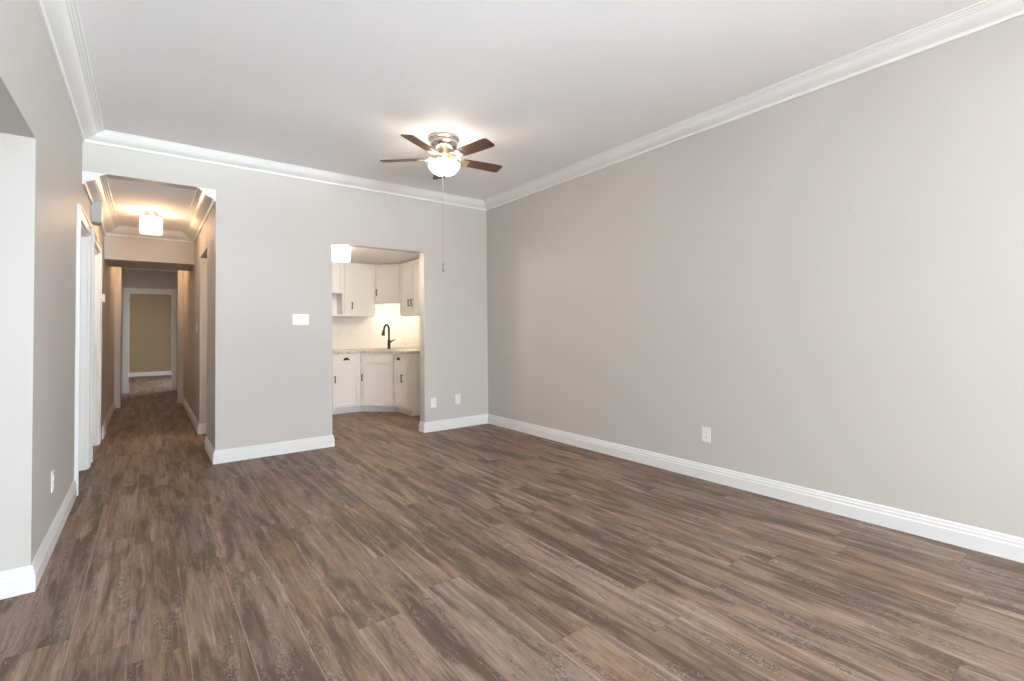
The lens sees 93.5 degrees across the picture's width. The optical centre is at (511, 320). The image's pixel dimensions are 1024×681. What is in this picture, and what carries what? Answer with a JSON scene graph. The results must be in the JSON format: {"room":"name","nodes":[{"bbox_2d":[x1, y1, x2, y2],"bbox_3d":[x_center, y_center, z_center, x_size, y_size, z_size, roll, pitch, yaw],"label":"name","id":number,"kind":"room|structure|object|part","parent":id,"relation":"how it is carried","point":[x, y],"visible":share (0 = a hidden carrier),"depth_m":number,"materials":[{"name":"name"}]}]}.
{"room":"empty living room","nodes":[
{"label":"empty living room","id":0,"kind":"room"},
{"bbox_2d":[0,0,114,571],"bbox_3d":[-2.263,-0.160,2.193,0.120,2.800,18.460,0,-2,-37],"label":"wall","id":1,"kind":"structure","parent":0,"point":[41,187],"depth_m":2.26,"materials":[{"name":"beige paint"}]},
{"bbox_2d":[0,480,76,599],"bbox_3d":[-3.227,1.196,2.444,1.376,0.118,1.643,0,-2,-37],"label":"baseboard","id":2,"kind":"structure","parent":1,"relation":"attached to","point":[26,579],"depth_m":2.27,"materials":[{"name":"white paint"}]},
{"bbox_2d":[51,469,54,492],"bbox_3d":[-2.567,0.897,2.693,0.010,0.116,0.072,0,-2,-37],"label":"wall outlet","id":3,"kind":"object","parent":1,"relation":"attached to","point":[52,472],"visible":1,"depth_m":2.67,"materials":[{"name":"white plastic"}]},
{"bbox_2d":[35,0,103,141],"bbox_3d":[-0.025,-1.600,-0.536,0.140,0.083,11.103,0,-2,-37],"label":"crown molding","id":4,"kind":"structure","parent":1,"relation":"attached to","point":[61,19],"depth_m":2.77,"materials":[{"name":"white paint"}]},
{"bbox_2d":[74,203,92,495],"bbox_3d":[-3.528,0.217,3.881,0.144,2.144,0.971,0,-2,-37],"label":"door frame","id":5,"kind":"structure","parent":1,"relation":"attached to","point":[84,241],"depth_m":4.18,"materials":[{"name":"white paint"}]},
{"bbox_2d":[91,230,101,462],"bbox_3d":[-4.221,0.243,4.795,0.144,2.144,0.976,0,-2,-37],"label":"door frame","id":6,"kind":"structure","parent":1,"relation":"attached to","point":[97,257],"depth_m":5.12,"materials":[{"name":"white paint"}]},
{"bbox_2d":[91,200,102,225],"bbox_3d":[-3.889,-1.011,4.512,0.078,0.216,0.170,0,-2,-37],"label":"door chime","id":7,"kind":"object","parent":1,"relation":"attached to","point":[97,206],"visible":0.83,"depth_m":4.45,"materials":[{"name":"grey plastic"}]},
{"bbox_2d":[82,171,118,234],"bbox_3d":[-4.119,-1.115,4.871,0.145,0.108,2.476,0,-2,-37],"label":"crown molding","id":8,"kind":"structure","parent":1,"relation":"attached to","point":[96,186],"depth_m":4.32,"materials":[{"name":"white paint"}]},
{"bbox_2d":[102,294,105,301],"bbox_3d":[-4.746,-0.262,5.598,0.030,0.090,0.110,0,-2,-37],"label":"thermostat","id":9,"kind":"object","parent":1,"relation":"attached to","point":[103,295],"visible":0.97,"depth_m":5.55,"materials":[{"name":"white plastic"}]},
{"bbox_2d":[102,422,106,438],"bbox_3d":[-4.695,1.265,5.542,0.024,0.140,0.340,0,-2,-37],"label":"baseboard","id":10,"kind":"structure","parent":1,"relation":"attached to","point":[104,424],"depth_m":5.43,"materials":[{"name":"paint"}]},
{"bbox_2d":[101,401,114,439],"bbox_3d":[-5.391,1.303,6.426,0.018,0.118,3.090,0,-2,-37],"label":"baseboard","id":11,"kind":"structure","parent":1,"relation":"attached to","point":[110,413],"depth_m":6.50,"materials":[{"name":"white paint"}]},
{"bbox_2d":[114,267,121,407],"bbox_3d":[-6.362,0.158,7.769,0.080,2.485,0.170,0,-2,-37],"label":"trim","id":12,"kind":"structure","parent":1,"relation":"attached to","point":[118,270],"depth_m":7.70,"materials":[{"name":"beige paint"}]},
{"bbox_2d":[121,269,176,393],"bbox_3d":[-7.463,0.058,9.906,1.143,2.800,0.120,0,-2,-37],"label":"wall","id":13,"kind":"structure","parent":0,"point":[130,278],"depth_m":9.85,"materials":[{"name":"beige paint"}]},
{"bbox_2d":[122,288,176,393],"bbox_3d":[-7.441,0.400,9.899,0.884,2.115,0.140,0,-2,-37],"label":"door frame","id":14,"kind":"structure","parent":13,"relation":"attached to","point":[126,291],"depth_m":9.71,"materials":[{"name":"white paint"}]},
{"bbox_2d":[129,293,171,372],"bbox_3d":[-8.890,0.213,11.806,4.320,2.600,4.880,0,-2,-37],"label":"wall","id":15,"kind":"structure","parent":0,"point":[150,325],"depth_m":13.67,"materials":[{"name":"beige paint"}]},
{"bbox_2d":[129,371,170,376],"bbox_3d":[-10.304,1.507,13.597,4.000,0.118,0.018,0,-2,-37],"label":"baseboard","id":16,"kind":"structure","parent":15,"relation":"attached to","point":[156,373],"depth_m":13.62,"materials":[{"name":"white paint"}]},
{"bbox_2d":[107,178,195,271],"bbox_3d":[-5.286,-1.161,7.049,0.913,0.100,7.117,0,-2,-37],"label":"ceiling","id":17,"kind":"structure","parent":0,"point":[131,199],"depth_m":4.86,"materials":[{"name":"white paint"}]},
{"bbox_2d":[104,235,194,270],"bbox_3d":[-4.806,-0.932,6.413,0.913,0.395,0.820,0,-2,-37],"label":"ceiling beam","id":18,"kind":"structure","parent":17,"relation":"attached to","point":[129,252],"depth_m":6.12,"materials":[{"name":"beige paint"}]},
{"bbox_2d":[106,226,192,242],"bbox_3d":[-4.516,-1.087,6.032,0.913,0.108,0.145,0,-2,-37],"label":"crown molding","id":19,"kind":"structure","parent":18,"relation":"attached to","point":[123,231],"depth_m":6.02,"materials":[{"name":"white paint"}]},
{"bbox_2d":[140,210,161,228],"bbox_3d":[-3.867,-1.046,5.157,0.203,0.240,0.203,0,-2,-37],"label":"crystal ceiling light","id":20,"kind":"object","parent":17,"relation":"attached to","point":[149,213],"visible":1,"depth_m":5.14,"materials":[{"name":"silver metal"}]},
{"bbox_3d":[-3.867,-1.041,5.157,0.036,0.110,0.036,0,-2,-37],"label":"bulb","id":21,"kind":"part","parent":20,"relation":"part of","materials":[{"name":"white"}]},
{"bbox_2d":[176,206,213,447],"bbox_3d":[-4.867,-0.024,7.333,0.110,2.800,7.117,0,-2,-37],"label":"wall","id":22,"kind":"structure","parent":0,"point":[198,347],"depth_m":5.70,"materials":[{"name":"beige paint"}]},
{"bbox_2d":[177,270,183,402],"bbox_3d":[-5.698,0.162,8.272,0.080,2.485,0.170,0,-2,-37],"label":"trim","id":23,"kind":"structure","parent":22,"relation":"attached to","point":[180,309],"depth_m":8.21,"materials":[{"name":"beige paint"}]},
{"bbox_2d":[182,396,206,433],"bbox_3d":[-4.590,1.306,6.942,0.128,0.118,3.233,0,-2,-37],"label":"baseboard","id":24,"kind":"structure","parent":22,"relation":"attached to","point":[200,428],"depth_m":6.01,"materials":[{"name":"white paint"}]},
{"bbox_2d":[182,187,215,242],"bbox_3d":[-3.506,-1.112,5.334,0.145,0.108,2.476,0,-2,-37],"label":"crown molding","id":25,"kind":"structure","parent":22,"relation":"attached to","point":[204,199],"depth_m":4.95,"materials":[{"name":"white paint"}]},
{"bbox_2d":[82,142,487,450],"bbox_3d":[-1.904,-0.103,5.039,3.890,2.800,0.120,0,-2,-37],"label":"wall","id":26,"kind":"structure","parent":0,"point":[275,235],"depth_m":4.80,"materials":[{"name":"beige paint"}]},
{"bbox_2d":[204,435,334,464],"bbox_3d":[-2.499,1.243,4.961,1.070,0.118,0.813,0,-2,-37],"label":"baseboard","id":27,"kind":"structure","parent":26,"relation":"attached to","point":[277,448],"depth_m":4.61,"materials":[{"name":"white paint"}]},
{"bbox_2d":[84,130,485,210],"bbox_3d":[-1.839,-1.464,4.965,3.890,0.083,0.140,0,-2,-37],"label":"crown molding","id":28,"kind":"structure","parent":26,"relation":"attached to","point":[105,137],"depth_m":4.59,"materials":[{"name":"white paint"}]},
{"bbox_2d":[292,314,308,324],"bbox_3d":[-2.107,-0.011,4.800,0.158,0.110,0.011,0,-2,-37],"label":"light switch","id":29,"kind":"object","parent":26,"relation":"attached to","point":[297,319],"visible":1,"depth_m":4.79,"materials":[{"name":"white plastic"}]},
{"bbox_2d":[431,398,435,407],"bbox_3d":[-0.923,0.966,5.671,0.072,0.116,0.007,0,-2,-37],"label":"wall outlet","id":30,"kind":"object","parent":26,"relation":"attached to","point":[433,400],"visible":1,"depth_m":5.67,"materials":[{"name":"white plastic"}]},
{"bbox_2d":[419,414,487,432],"bbox_3d":[-0.696,1.245,5.903,0.909,0.118,0.138,0,-2,-37],"label":"baseboard","id":31,"kind":"structure","parent":26,"relation":"attached to","point":[439,425],"depth_m":5.80,"materials":[{"name":"white paint"}]},
{"bbox_2d":[455,394,459,403],"bbox_3d":[-0.659,0.956,5.869,0.072,0.116,0.010,0,-2,-37],"label":"wall outlet","id":32,"kind":"object","parent":26,"relation":"attached to","point":[457,396],"visible":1,"depth_m":5.86,"materials":[{"name":"white plastic"}]},
{"bbox_2d":[337,347,403,349],"bbox_3d":[-3.015,-0.042,7.354,2.867,2.800,0.120,0,-2,-37],"label":"wall","id":33,"kind":"structure","parent":0,"point":[402,347],"depth_m":7.80,"materials":[{"name":"beige paint"}]},
{"bbox_2d":[332,261,343,316],"bbox_3d":[-2.875,-0.476,7.183,0.642,0.818,0.318,0,-2,-37],"label":"upper cabinet","id":34,"kind":"object","parent":33,"relation":"attached to","point":[337,267],"visible":0.29,"depth_m":7.23,"materials":[{"name":"white paint"}]},
{"bbox_3d":[-2.788,-0.243,7.065,0.642,0.345,0.004,0,-2,-37],"label":"frame","id":35,"kind":"part","parent":34,"relation":"part of","materials":[{"name":"white paint"}]},
{"bbox_3d":[-2.659,-0.649,7.164,0.315,0.454,0.019,0,-2,-37],"label":"door","id":36,"kind":"part","parent":34,"relation":"part of","materials":[{"name":"white paint"}]},
{"bbox_2d":[340,262,374,316],"bbox_3d":[-2.415,-0.473,7.511,0.480,0.818,0.350,0,-2,-37],"label":"upper cabinet","id":37,"kind":"object","parent":33,"relation":"attached to","point":[359,278],"visible":0.98,"depth_m":7.40,"materials":[{"name":"white paint"}]},
{"bbox_2d":[332,304,419,349],"bbox_3d":[-2.526,0.009,6.708,2.867,0.840,1.497,0,-2,-37],"label":"wall","id":38,"kind":"structure","parent":33,"relation":"attached to","point":[363,332],"depth_m":7.84,"materials":[{"name":"white tile"}]},
{"bbox_2d":[375,264,399,304],"bbox_3d":[-1.907,-0.579,7.736,0.621,0.608,0.611,0,-2,-37],"label":"upper cabinet","id":39,"kind":"object","parent":33,"relation":"attached to","point":[387,276],"visible":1,"depth_m":7.52,"materials":[{"name":"white paint"}]},
{"bbox_2d":[332,245,418,263],"bbox_3d":[-2.264,-0.971,6.370,2.867,0.100,2.397,0,-2,-37],"label":"ceiling","id":40,"kind":"structure","parent":0,"point":[350,254],"depth_m":6.83,"materials":[{"name":"white paint"}]},
{"bbox_2d":[333,245,346,255],"bbox_3d":[-2.003,-0.819,5.634,0.203,0.240,0.203,0,-2,-37],"label":"crystal ceiling light","id":41,"kind":"object","parent":40,"relation":"attached to","point":[340,251],"visible":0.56,"depth_m":5.62,"materials":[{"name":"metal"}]},
{"bbox_2d":[0,375,1023,680],"bbox_3d":[-2.745,1.354,4.940,5.600,0.100,23.550,0,-2,-37],"label":"floor","id":42,"kind":"structure","parent":0,"point":[394,550],"depth_m":2.28,"materials":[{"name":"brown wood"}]},
{"bbox_2d":[332,354,359,414],"bbox_3d":[-2.562,0.919,7.177,0.418,0.862,0.640,0,-2,-37],"label":"base cabinet","id":43,"kind":"object","parent":42,"relation":"on","point":[345,367],"visible":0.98,"depth_m":6.96,"materials":[{"name":"white paint"}]},
{"bbox_3d":[-2.398,0.564,6.963,0.394,0.130,0.019,0,-2,-37],"label":"drawer","id":44,"kind":"part","parent":43,"relation":"part of","materials":[{"name":"white paint"}]},
{"bbox_2d":[359,353,397,411],"bbox_3d":[-1.925,0.919,7.467,0.960,0.862,0.947,0,-2,-37],"label":"base cabinet","id":45,"kind":"object","parent":42,"relation":"on","point":[376,369],"visible":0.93,"depth_m":7.06,"materials":[{"name":"white paint"}]},
{"bbox_2d":[332,348,419,354],"bbox_3d":[-1.961,0.462,7.156,1.396,0.040,1.420,0,-2,-37],"label":"countertop","id":46,"kind":"structure","parent":45,"relation":"on","point":[407,350],"depth_m":7.03,"materials":[{"name":"beige stone"}]},
{"bbox_2d":[367,349,404,349],"bbox_3d":[-1.941,0.529,7.340,0.570,0.182,0.410,-1,-1,8],"label":"sink","id":47,"kind":"object","parent":46,"relation":"in","point":[367,349],"visible":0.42,"depth_m":7.51,"materials":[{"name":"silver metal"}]},
{"bbox_2d":[381,324,395,348],"bbox_3d":[-1.960,0.251,7.614,0.222,0.402,0.090,0,-1,-31],"label":"kitchen faucet","id":48,"kind":"object","parent":46,"relation":"on","point":[385,325],"visible":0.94,"depth_m":7.61,"materials":[{"name":"black metal"}]},
{"bbox_3d":[-1.984,0.180,7.602,0.031,0.262,0.125,-2,-2,42],"label":"spout","id":49,"kind":"part","parent":48,"relation":"part of","materials":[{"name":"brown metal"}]},
{"bbox_3d":[-1.978,0.562,7.061,0.492,0.130,0.019,-1,-1,6],"label":"drawer","id":50,"kind":"part","parent":45,"relation":"part of","materials":[{"name":"white paint"}]},
{"bbox_3d":[-1.974,0.951,7.053,0.492,0.598,0.019,-1,-1,6],"label":"door","id":51,"kind":"part","parent":45,"relation":"part of","materials":[{"name":"white paint"}]},
{"bbox_2d":[394,354,419,415],"bbox_3d":[-1.367,0.904,7.007,0.624,0.862,0.469,0,-2,-37],"label":"base cabinet","id":52,"kind":"object","parent":42,"relation":"on","point":[407,366],"visible":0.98,"depth_m":6.75,"materials":[{"name":"white paint"}]},
{"bbox_3d":[-1.586,0.553,6.853,0.019,0.130,0.439,0,-2,-37],"label":"drawer","id":53,"kind":"part","parent":52,"relation":"part of","materials":[{"name":"white paint"}]},
{"bbox_3d":[-1.582,0.942,6.844,0.019,0.598,0.439,0,-2,-37],"label":"door","id":54,"kind":"part","parent":52,"relation":"part of","materials":[{"name":"white paint"}]},
{"bbox_3d":[-1.204,0.856,6.840,0.568,0.777,0.004,0,-2,-37],"label":"panel","id":55,"kind":"part","parent":52,"relation":"part of","materials":[{"name":"white paint"}]},
{"bbox_2d":[77,0,983,199],"bbox_3d":[1.469,-1.682,0.598,4.130,0.100,11.343,0,-2,-37],"label":"ceiling","id":56,"kind":"structure","parent":0,"point":[335,86],"depth_m":2.97,"materials":[{"name":"white paint"}]},
{"bbox_2d":[380,132,501,271],"bbox_3d":[-0.539,-0.970,4.045,1.030,1.136,1.046,0,-2,-37],"label":"ceiling fan","id":57,"kind":"object","parent":56,"relation":"hanging from","point":[442,165],"visible":1,"depth_m":3.97,"materials":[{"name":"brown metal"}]},
{"bbox_3d":[-0.923,-1.357,4.078,0.375,0.006,0.122,-1,11,5],"label":"blade","id":58,"kind":"part","parent":57,"relation":"part of","materials":[{"name":"brown wood"}]},
{"bbox_3d":[-0.709,-1.367,3.724,0.122,0.006,0.375,12,4,23],"label":"blade","id":59,"kind":"part","parent":57,"relation":"part of","materials":[{"name":"brown wood"}]},
{"bbox_3d":[-0.713,-1.364,4.060,0.171,0.033,0.089,-1,11,5],"label":"blade arm","id":60,"kind":"part","parent":57,"relation":"part of","materials":[{"name":"silver metal"}]},
{"bbox_3d":[-0.626,-1.368,3.918,0.089,0.033,0.171,12,4,23],"label":"blade arm","id":61,"kind":"part","parent":57,"relation":"part of","materials":[{"name":"silver metal"}]},
{"bbox_3d":[-0.652,-1.353,4.391,0.122,0.006,0.375,-13,2,-13],"label":"blade","id":62,"kind":"part","parent":57,"relation":"part of","materials":[{"name":"brown wood"}]},
{"bbox_3d":[-0.571,-1.277,4.046,0.260,0.110,0.253,0,-2,-37],"label":"lamp shade","id":63,"kind":"part","parent":57,"relation":"part of","materials":[{"name":"white glass"}]},
{"bbox_3d":[-0.464,-1.369,3.956,0.171,0.033,0.089,-2,-14,41],"label":"blade arm","id":64,"kind":"part","parent":57,"relation":"part of","materials":[{"name":"silver metal"}]},
{"bbox_3d":[-0.451,-1.365,4.122,0.171,0.033,0.089,0,-13,-31],"label":"blade arm","id":65,"kind":"part","parent":57,"relation":"part of","materials":[{"name":"silver metal"}]},
{"bbox_3d":[-0.305,-1.369,3.818,0.375,0.006,0.122,-2,-14,41],"label":"blade","id":66,"kind":"part","parent":57,"relation":"part of","materials":[{"name":"brown wood"}]},
{"bbox_3d":[-0.270,-1.361,4.231,0.375,0.006,0.122,0,-13,-31],"label":"blade","id":67,"kind":"part","parent":57,"relation":"part of","materials":[{"name":"brown wood"}]},
{"bbox_2d":[404,15,1023,537],"bbox_3d":[2.322,-0.194,2.780,0.120,2.800,13.860,0,-2,-37],"label":"wall","id":68,"kind":"structure","parent":0,"point":[645,301],"depth_m":3.16,"materials":[{"name":"beige paint"}]},
{"bbox_2d":[400,259,419,315],"bbox_3d":[-1.380,-0.489,7.248,0.368,0.818,0.796,0,-2,-37],"label":"upper cabinet","id":69,"kind":"object","parent":68,"relation":"attached to","point":[409,271],"visible":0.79,"depth_m":7.20,"materials":[{"name":"white paint"}]},
{"bbox_3d":[-1.611,-0.483,7.317,0.019,0.800,0.386,0,-2,-37],"label":"door","id":70,"kind":"part","parent":69,"relation":"part of","materials":[{"name":"white paint"}]},
{"bbox_3d":[-1.375,-0.492,7.005,0.019,0.800,0.390,0,-2,-37],"label":"door","id":71,"kind":"part","parent":69,"relation":"part of","materials":[{"name":"white paint"}]},
{"bbox_2d":[702,426,710,442],"bbox_3d":[1.508,0.884,3.739,0.010,0.116,0.072,0,-2,-37],"label":"wall outlet","id":72,"kind":"object","parent":68,"relation":"attached to","point":[706,431],"visible":1,"depth_m":3.73,"materials":[{"name":"white plastic"}]},
{"bbox_2d":[483,0,1023,210],"bbox_3d":[2.964,-1.581,1.728,0.140,0.083,11.103,0,-2,-37],"label":"crown molding","id":73,"kind":"structure","parent":68,"relation":"attached to","point":[985,14],"depth_m":3.13,"materials":[{"name":"white paint"}]},
{"bbox_2d":[488,414,1023,562],"bbox_3d":[3.040,1.118,1.707,0.018,0.118,11.103,0,-2,-37],"label":"baseboard","id":74,"kind":"structure","parent":68,"relation":"attached to","point":[1010,547],"depth_m":3.13,"materials":[{"name":"white paint"}]}
]}

